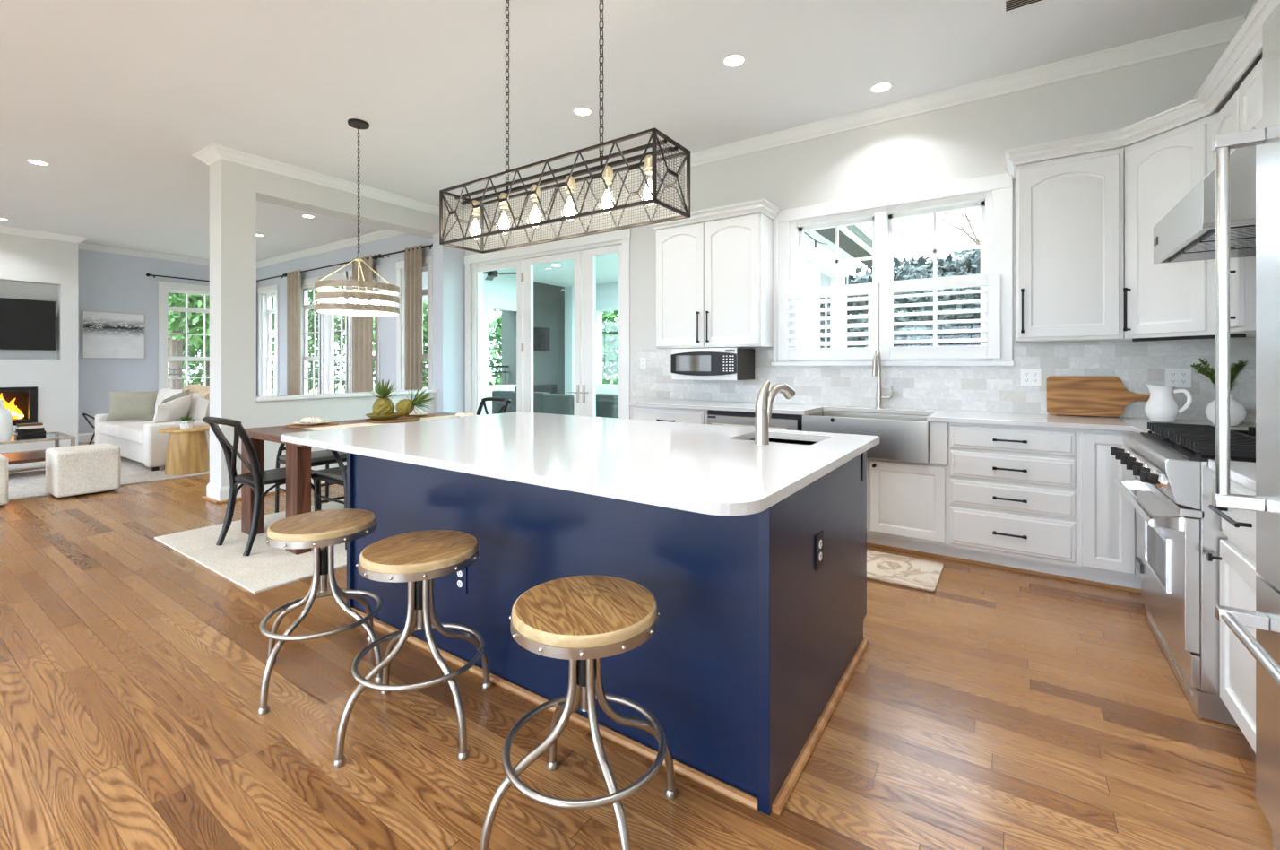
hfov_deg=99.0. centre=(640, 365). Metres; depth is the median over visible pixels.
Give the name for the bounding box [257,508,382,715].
bar stool
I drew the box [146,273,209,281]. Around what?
curtain rod
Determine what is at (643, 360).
electrical outlet
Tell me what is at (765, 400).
faucet
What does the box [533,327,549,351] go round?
television
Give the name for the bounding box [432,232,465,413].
wall pier
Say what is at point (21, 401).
fireplace
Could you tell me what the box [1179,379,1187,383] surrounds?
socket
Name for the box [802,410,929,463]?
sink
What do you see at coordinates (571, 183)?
socket
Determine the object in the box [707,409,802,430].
dishwasher
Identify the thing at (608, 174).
socket
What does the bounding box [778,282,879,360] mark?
window shutter
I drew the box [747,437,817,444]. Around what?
prep sink
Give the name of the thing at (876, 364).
kitchen faucet
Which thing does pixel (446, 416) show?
table runner
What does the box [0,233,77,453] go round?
wall
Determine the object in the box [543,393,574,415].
seat
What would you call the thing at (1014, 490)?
base cabinet
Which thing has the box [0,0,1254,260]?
ceiling
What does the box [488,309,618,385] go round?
tree
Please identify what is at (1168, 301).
upper cabinet
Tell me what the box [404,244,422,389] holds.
curtain
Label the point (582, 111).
recessed light
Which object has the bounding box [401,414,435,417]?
placemat
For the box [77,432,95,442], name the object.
baseboard
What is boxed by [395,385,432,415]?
pineapple
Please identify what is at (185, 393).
cushion
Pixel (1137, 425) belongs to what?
countertop
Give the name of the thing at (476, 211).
socket
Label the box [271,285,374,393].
tree
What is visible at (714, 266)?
upper cabinet
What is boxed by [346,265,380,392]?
window
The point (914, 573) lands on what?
floor mat
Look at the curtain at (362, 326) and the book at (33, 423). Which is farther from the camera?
the curtain at (362, 326)
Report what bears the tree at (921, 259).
on the lawn
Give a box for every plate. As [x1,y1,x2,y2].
[293,419,330,424]
[404,412,428,416]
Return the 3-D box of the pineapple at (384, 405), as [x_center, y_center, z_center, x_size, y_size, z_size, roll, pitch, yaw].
[-2.186,0.273,4.648,0.315,0.342,0.310,0,0,34]
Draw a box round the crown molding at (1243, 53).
[1004,0,1279,179]
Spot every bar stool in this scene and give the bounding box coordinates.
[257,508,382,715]
[332,529,491,768]
[479,575,677,849]
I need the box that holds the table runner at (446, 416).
[302,415,454,430]
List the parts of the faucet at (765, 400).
handle, spout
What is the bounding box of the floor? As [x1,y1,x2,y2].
[0,441,1274,849]
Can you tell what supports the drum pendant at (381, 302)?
hanging from the ceiling at (119, 98)
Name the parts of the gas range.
knob, knob, knob, knob, knob, knob, control panel, oven door, drip trim, panel, kick plate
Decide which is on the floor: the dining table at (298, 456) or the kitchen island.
the kitchen island
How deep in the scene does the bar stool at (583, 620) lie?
1.38 m
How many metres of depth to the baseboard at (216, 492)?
5.03 m
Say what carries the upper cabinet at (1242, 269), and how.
attached to the wall
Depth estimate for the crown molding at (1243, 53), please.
2.81 m
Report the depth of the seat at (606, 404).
8.21 m
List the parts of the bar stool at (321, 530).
leg, leg, seat, leg, leg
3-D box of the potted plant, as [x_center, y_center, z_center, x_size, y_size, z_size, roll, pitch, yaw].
[-5.218,0.648,6.269,0.259,0.149,0.255,0,0,34]
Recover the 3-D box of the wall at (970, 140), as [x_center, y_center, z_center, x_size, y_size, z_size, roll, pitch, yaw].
[-2.043,-0.360,6.968,13.890,3.200,0.170,0,0,34]
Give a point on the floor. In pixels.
(990, 708)
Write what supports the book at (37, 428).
on the book at (17, 434)
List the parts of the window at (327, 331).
sash, sash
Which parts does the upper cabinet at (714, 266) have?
door, handle, handle, cornice, door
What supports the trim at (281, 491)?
attached to the wall at (235, 188)
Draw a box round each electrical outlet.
[454,567,467,594]
[640,357,646,369]
[815,530,823,570]
[1020,368,1041,386]
[1165,368,1191,388]
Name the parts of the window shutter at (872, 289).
tilt rod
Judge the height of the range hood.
0.492 m
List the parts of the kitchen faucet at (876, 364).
spout, lever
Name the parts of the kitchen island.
panel, shoe molding, frame, panel, latch plate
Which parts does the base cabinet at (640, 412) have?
handle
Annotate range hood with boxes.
[1153,145,1255,264]
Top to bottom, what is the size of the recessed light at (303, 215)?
0.004 m
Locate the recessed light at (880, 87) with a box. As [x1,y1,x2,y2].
[869,81,893,93]
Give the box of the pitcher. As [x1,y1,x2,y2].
[1144,383,1192,422]
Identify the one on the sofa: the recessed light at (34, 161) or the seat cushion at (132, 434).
the seat cushion at (132, 434)
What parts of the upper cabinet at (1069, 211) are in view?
handle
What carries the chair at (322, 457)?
on the woven rug at (266, 566)
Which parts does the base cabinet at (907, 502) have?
door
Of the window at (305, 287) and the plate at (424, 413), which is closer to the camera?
the plate at (424, 413)
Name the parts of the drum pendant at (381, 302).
support rod, bulb, bulb, chain, stem, support rod, bulb, support rod, bulb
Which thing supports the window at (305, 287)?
in the wall at (970, 140)
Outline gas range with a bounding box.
[1110,422,1255,726]
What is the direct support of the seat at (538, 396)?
on the floor
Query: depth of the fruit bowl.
4.56 m
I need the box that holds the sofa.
[95,387,209,470]
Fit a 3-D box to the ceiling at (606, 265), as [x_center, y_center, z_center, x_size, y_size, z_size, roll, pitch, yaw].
[-0.375,-1.830,9.032,6.600,0.100,5.100,0,0,34]
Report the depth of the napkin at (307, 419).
4.27 m
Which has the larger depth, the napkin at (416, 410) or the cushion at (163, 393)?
the cushion at (163, 393)
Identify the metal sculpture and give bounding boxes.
[81,413,95,444]
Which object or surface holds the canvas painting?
attached to the wall at (107, 281)
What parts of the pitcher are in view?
handle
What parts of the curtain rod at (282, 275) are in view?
rod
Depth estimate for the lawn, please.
41.73 m
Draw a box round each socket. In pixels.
[457,570,462,577]
[457,579,462,587]
[470,199,479,215]
[499,192,508,208]
[530,184,540,201]
[564,175,574,193]
[602,165,613,184]
[644,155,652,174]
[1168,371,1176,376]
[1168,379,1176,383]
[1179,371,1187,376]
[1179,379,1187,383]
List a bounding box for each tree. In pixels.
[168,292,273,389]
[168,296,274,387]
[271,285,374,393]
[334,285,427,388]
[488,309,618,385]
[601,310,618,384]
[820,256,967,347]
[901,255,980,345]
[927,243,980,345]
[940,208,980,244]
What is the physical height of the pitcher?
0.217 m
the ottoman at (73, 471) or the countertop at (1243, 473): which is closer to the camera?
the countertop at (1243, 473)
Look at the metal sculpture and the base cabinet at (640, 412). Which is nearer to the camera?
the base cabinet at (640, 412)
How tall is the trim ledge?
0.035 m
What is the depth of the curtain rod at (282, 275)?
9.89 m
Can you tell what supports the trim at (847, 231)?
attached to the porch roof
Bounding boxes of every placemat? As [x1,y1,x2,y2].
[284,422,338,428]
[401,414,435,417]
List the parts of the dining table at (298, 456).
leg, leg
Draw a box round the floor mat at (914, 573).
[866,549,943,591]
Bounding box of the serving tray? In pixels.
[364,415,420,422]
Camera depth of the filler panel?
3.46 m
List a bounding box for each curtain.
[286,269,301,395]
[352,255,372,392]
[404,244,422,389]
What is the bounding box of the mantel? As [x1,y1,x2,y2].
[515,384,557,393]
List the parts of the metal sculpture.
rod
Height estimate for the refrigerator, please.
2.130 m
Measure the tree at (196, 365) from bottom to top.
7.296 m
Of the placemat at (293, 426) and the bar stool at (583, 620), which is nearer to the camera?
the bar stool at (583, 620)
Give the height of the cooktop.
0.008 m
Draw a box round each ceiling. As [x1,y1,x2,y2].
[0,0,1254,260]
[496,230,854,286]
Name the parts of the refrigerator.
handle, handle, door, freezer drawer, grille panel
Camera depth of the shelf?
6.12 m
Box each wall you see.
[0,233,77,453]
[21,249,209,433]
[209,159,458,486]
[256,42,1255,423]
[372,233,847,415]
[501,281,564,394]
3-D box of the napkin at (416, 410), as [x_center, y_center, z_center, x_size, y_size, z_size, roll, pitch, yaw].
[-2.071,0.429,5.017,0.223,0.042,0.105,0,0,34]
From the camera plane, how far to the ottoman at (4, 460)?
4.77 m
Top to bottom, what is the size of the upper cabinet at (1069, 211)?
1.113 m
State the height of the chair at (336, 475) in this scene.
0.715 m
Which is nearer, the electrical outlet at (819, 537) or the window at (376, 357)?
the electrical outlet at (819, 537)
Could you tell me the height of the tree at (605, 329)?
7.622 m
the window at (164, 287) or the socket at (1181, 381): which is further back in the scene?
the window at (164, 287)
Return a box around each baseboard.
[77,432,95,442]
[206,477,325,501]
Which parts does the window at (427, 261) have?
sash, sash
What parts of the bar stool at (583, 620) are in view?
leg, leg, seat, leg, leg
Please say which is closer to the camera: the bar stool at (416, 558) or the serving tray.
the bar stool at (416, 558)
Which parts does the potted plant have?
pot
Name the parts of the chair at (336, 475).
leg, seat frame, arm post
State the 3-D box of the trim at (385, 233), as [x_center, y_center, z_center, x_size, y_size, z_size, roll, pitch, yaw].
[-7.425,-1.915,5.628,6.190,0.090,8.130,0,0,34]
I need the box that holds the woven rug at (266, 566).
[154,499,346,593]
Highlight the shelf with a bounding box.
[2,449,45,464]
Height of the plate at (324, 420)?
0.023 m
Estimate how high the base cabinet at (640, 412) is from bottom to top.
0.885 m
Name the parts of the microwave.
door, panel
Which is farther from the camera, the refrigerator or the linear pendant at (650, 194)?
the linear pendant at (650, 194)
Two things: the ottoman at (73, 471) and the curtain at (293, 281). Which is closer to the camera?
the ottoman at (73, 471)
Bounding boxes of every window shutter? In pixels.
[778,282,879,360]
[879,272,1000,359]
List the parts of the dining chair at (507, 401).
post, rail, post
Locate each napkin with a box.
[300,416,322,423]
[409,409,423,414]
[455,412,475,416]
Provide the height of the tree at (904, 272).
5.972 m
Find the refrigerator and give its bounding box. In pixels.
[1211,2,1279,849]
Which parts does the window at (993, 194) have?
sash, sash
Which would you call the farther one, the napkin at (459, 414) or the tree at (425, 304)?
the tree at (425, 304)
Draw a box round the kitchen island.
[346,437,868,815]
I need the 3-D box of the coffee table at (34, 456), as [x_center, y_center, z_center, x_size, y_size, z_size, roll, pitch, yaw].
[-7.216,1.024,5.970,0.850,0.408,1.330,0,0,34]
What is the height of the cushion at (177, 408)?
0.470 m
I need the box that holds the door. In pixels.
[464,227,631,418]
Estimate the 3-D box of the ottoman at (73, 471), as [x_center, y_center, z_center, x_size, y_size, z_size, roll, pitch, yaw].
[-5.435,1.014,5.335,0.468,0.428,0.448,0,0,34]
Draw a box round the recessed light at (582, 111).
[572,106,592,116]
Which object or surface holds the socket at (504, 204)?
attached to the linear pendant at (650, 194)
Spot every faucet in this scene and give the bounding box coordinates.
[754,380,795,445]
[871,349,893,408]
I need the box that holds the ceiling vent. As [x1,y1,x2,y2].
[1001,0,1045,13]
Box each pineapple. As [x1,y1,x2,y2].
[364,379,402,415]
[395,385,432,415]
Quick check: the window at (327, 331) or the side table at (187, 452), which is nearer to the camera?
the side table at (187, 452)
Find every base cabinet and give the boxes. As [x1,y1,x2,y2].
[633,406,708,423]
[866,458,949,555]
[948,422,1079,578]
[1078,429,1141,588]
[1206,479,1260,752]
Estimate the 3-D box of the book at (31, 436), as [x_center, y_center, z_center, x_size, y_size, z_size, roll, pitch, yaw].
[-6.855,0.798,6.135,0.220,0.042,0.220,0,0,34]
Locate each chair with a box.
[202,416,321,555]
[275,442,346,512]
[314,449,346,549]
[475,397,510,415]
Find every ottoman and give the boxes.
[0,453,8,506]
[45,442,120,498]
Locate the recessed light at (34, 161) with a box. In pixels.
[25,159,50,165]
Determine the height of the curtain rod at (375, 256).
0.070 m
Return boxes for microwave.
[670,347,754,380]
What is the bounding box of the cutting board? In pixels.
[1046,376,1150,417]
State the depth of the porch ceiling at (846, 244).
7.88 m
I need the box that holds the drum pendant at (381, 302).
[314,118,399,316]
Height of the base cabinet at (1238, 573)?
0.884 m
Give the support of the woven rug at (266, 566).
on the floor
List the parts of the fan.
blade, blade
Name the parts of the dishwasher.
handle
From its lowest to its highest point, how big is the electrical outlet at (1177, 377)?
0.116 m
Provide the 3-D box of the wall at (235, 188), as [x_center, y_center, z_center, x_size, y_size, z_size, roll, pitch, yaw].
[-3.188,-0.360,6.099,0.280,3.200,2.576,0,0,34]
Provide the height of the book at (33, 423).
0.022 m
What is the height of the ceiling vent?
0.010 m
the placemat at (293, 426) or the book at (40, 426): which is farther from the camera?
the book at (40, 426)
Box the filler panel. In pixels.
[929,421,948,464]
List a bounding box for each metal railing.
[168,368,273,394]
[272,368,427,394]
[488,365,508,385]
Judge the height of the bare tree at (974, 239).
7.599 m
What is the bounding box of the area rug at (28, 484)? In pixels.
[8,456,209,501]
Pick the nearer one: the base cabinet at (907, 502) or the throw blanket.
the base cabinet at (907, 502)
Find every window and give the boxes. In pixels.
[157,280,209,389]
[258,284,278,396]
[301,276,320,394]
[319,271,347,393]
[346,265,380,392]
[395,255,432,390]
[771,172,1014,365]
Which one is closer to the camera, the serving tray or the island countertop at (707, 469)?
the island countertop at (707, 469)
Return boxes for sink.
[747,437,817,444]
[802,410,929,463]
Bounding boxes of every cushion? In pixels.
[96,419,153,438]
[106,390,158,421]
[117,423,145,444]
[152,393,192,423]
[154,387,181,411]
[160,389,189,404]
[186,392,209,420]
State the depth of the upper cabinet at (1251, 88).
2.31 m
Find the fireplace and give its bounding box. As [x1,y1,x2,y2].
[0,387,35,425]
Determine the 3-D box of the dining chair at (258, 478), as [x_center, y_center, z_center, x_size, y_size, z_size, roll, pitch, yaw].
[-2.610,0.784,3.781,0.459,0.896,0.617,0,0,32]
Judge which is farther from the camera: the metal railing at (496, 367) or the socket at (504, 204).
the metal railing at (496, 367)
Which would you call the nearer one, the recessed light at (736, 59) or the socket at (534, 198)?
the socket at (534, 198)
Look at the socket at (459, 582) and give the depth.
2.27 m
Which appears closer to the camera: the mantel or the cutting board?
the cutting board
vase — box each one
[0,398,12,441]
[1189,357,1249,425]
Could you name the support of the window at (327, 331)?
in the wall at (970, 140)
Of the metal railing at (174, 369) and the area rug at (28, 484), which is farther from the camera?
the metal railing at (174, 369)
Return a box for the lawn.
[198,376,614,394]
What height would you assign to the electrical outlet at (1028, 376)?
0.116 m
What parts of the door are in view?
handle, handle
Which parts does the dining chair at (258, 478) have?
rail, post, post, seat, leg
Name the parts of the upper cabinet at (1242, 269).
handle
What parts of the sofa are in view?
arm, leg, arm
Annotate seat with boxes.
[492,389,550,414]
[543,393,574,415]
[595,393,618,418]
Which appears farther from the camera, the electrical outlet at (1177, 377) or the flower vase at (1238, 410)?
the electrical outlet at (1177, 377)
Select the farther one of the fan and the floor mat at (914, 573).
the fan
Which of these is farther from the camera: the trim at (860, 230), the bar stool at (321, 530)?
the trim at (860, 230)
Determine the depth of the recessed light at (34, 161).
5.27 m
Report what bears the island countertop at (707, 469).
on the kitchen island
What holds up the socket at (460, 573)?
attached to the electrical outlet at (460, 576)
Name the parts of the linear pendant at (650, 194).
lattice panel, chain, lattice panel, cage frame, lattice panel, chain, lattice panel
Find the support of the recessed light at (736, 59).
in the ceiling at (119, 98)
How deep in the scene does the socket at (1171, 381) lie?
3.28 m
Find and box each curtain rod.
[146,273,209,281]
[256,273,285,282]
[284,254,378,276]
[377,242,432,258]
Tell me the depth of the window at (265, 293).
10.38 m
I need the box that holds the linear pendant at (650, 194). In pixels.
[439,0,690,253]
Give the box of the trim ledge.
[256,389,437,401]
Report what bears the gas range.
on the floor
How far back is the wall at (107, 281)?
9.19 m
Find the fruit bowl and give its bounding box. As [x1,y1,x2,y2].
[364,412,402,419]
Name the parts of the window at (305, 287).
sash, sash, sash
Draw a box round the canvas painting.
[81,310,144,358]
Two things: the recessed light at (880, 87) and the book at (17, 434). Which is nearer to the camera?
the recessed light at (880, 87)
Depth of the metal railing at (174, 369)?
13.30 m
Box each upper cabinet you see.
[645,198,781,348]
[1015,147,1124,342]
[1116,112,1255,341]
[1213,86,1255,334]
[1239,57,1262,131]
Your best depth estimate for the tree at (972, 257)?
17.75 m
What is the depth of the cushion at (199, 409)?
6.93 m
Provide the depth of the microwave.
4.59 m
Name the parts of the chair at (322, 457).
arm post, seat frame, arm post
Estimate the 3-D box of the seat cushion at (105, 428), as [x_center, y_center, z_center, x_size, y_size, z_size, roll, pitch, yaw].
[-6.835,0.853,7.508,0.975,0.165,0.740,0,0,34]
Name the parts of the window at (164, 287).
sash, sash, sash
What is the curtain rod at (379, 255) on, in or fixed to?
attached to the wall at (970, 140)
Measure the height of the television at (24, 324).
0.735 m
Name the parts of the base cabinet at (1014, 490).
handle, handle, handle, handle, drawer, drawer, drawer, drawer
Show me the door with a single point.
(583, 249)
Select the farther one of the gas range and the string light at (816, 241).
the string light at (816, 241)
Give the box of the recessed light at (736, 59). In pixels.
[721,52,746,67]
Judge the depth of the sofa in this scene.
6.80 m
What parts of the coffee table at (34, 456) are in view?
rail, frame, leg, leg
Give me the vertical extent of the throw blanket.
0.193 m
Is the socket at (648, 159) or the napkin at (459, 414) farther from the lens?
the napkin at (459, 414)
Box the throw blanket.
[181,384,209,399]
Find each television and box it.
[0,297,55,350]
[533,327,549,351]
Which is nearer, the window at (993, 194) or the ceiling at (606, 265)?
the window at (993, 194)
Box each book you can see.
[12,430,45,436]
[13,433,45,440]
[14,424,44,429]
[15,427,44,432]
[16,422,43,426]
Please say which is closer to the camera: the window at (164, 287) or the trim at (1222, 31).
the trim at (1222, 31)
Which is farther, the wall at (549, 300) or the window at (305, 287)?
the wall at (549, 300)
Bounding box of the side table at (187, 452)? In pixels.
[158,425,209,475]
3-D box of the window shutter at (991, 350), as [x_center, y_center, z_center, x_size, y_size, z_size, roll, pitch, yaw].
[2.150,-0.340,3.960,0.770,0.590,0.065,0,0,33]
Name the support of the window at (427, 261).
in the wall at (970, 140)
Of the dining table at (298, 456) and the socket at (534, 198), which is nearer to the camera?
the socket at (534, 198)
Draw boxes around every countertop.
[280,411,879,515]
[628,398,1255,433]
[1208,458,1255,492]
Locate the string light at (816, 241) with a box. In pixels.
[804,231,827,247]
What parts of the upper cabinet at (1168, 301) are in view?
handle, door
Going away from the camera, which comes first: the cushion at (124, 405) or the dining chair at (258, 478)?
the dining chair at (258, 478)
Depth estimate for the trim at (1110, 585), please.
3.30 m
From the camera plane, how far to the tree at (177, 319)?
15.99 m
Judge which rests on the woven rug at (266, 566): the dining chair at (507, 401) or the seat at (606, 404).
the dining chair at (507, 401)
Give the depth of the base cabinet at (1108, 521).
3.01 m
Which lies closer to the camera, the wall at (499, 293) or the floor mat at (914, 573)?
the floor mat at (914, 573)
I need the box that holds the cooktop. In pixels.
[1140,432,1255,462]
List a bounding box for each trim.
[0,224,406,268]
[192,143,458,220]
[201,482,329,503]
[457,0,1258,219]
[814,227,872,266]
[838,225,872,255]
[846,224,872,247]
[866,542,1141,593]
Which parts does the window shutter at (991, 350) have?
tilt rod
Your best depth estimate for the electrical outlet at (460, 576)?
2.26 m
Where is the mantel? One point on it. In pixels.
(550, 388)
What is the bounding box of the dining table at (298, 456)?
[241,412,456,554]
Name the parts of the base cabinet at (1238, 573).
knob, handle, drawer, door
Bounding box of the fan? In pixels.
[483,270,516,280]
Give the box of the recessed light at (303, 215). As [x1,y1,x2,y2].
[301,214,315,217]
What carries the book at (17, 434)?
on the book at (31, 436)
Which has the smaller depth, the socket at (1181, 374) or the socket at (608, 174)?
the socket at (608, 174)
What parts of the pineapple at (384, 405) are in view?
crown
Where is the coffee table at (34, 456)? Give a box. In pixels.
[0,431,75,474]
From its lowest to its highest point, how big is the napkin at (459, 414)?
0.042 m
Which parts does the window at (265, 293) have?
sash, sash, sash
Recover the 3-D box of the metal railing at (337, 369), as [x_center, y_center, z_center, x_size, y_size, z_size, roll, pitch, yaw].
[-6.731,0.806,12.581,7.716,1.467,0.040,0,0,34]
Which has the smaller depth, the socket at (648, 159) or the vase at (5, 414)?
the socket at (648, 159)
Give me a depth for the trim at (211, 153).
5.51 m
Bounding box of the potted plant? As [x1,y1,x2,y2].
[174,415,198,428]
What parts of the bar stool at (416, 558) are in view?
leg, leg, seat, leg, leg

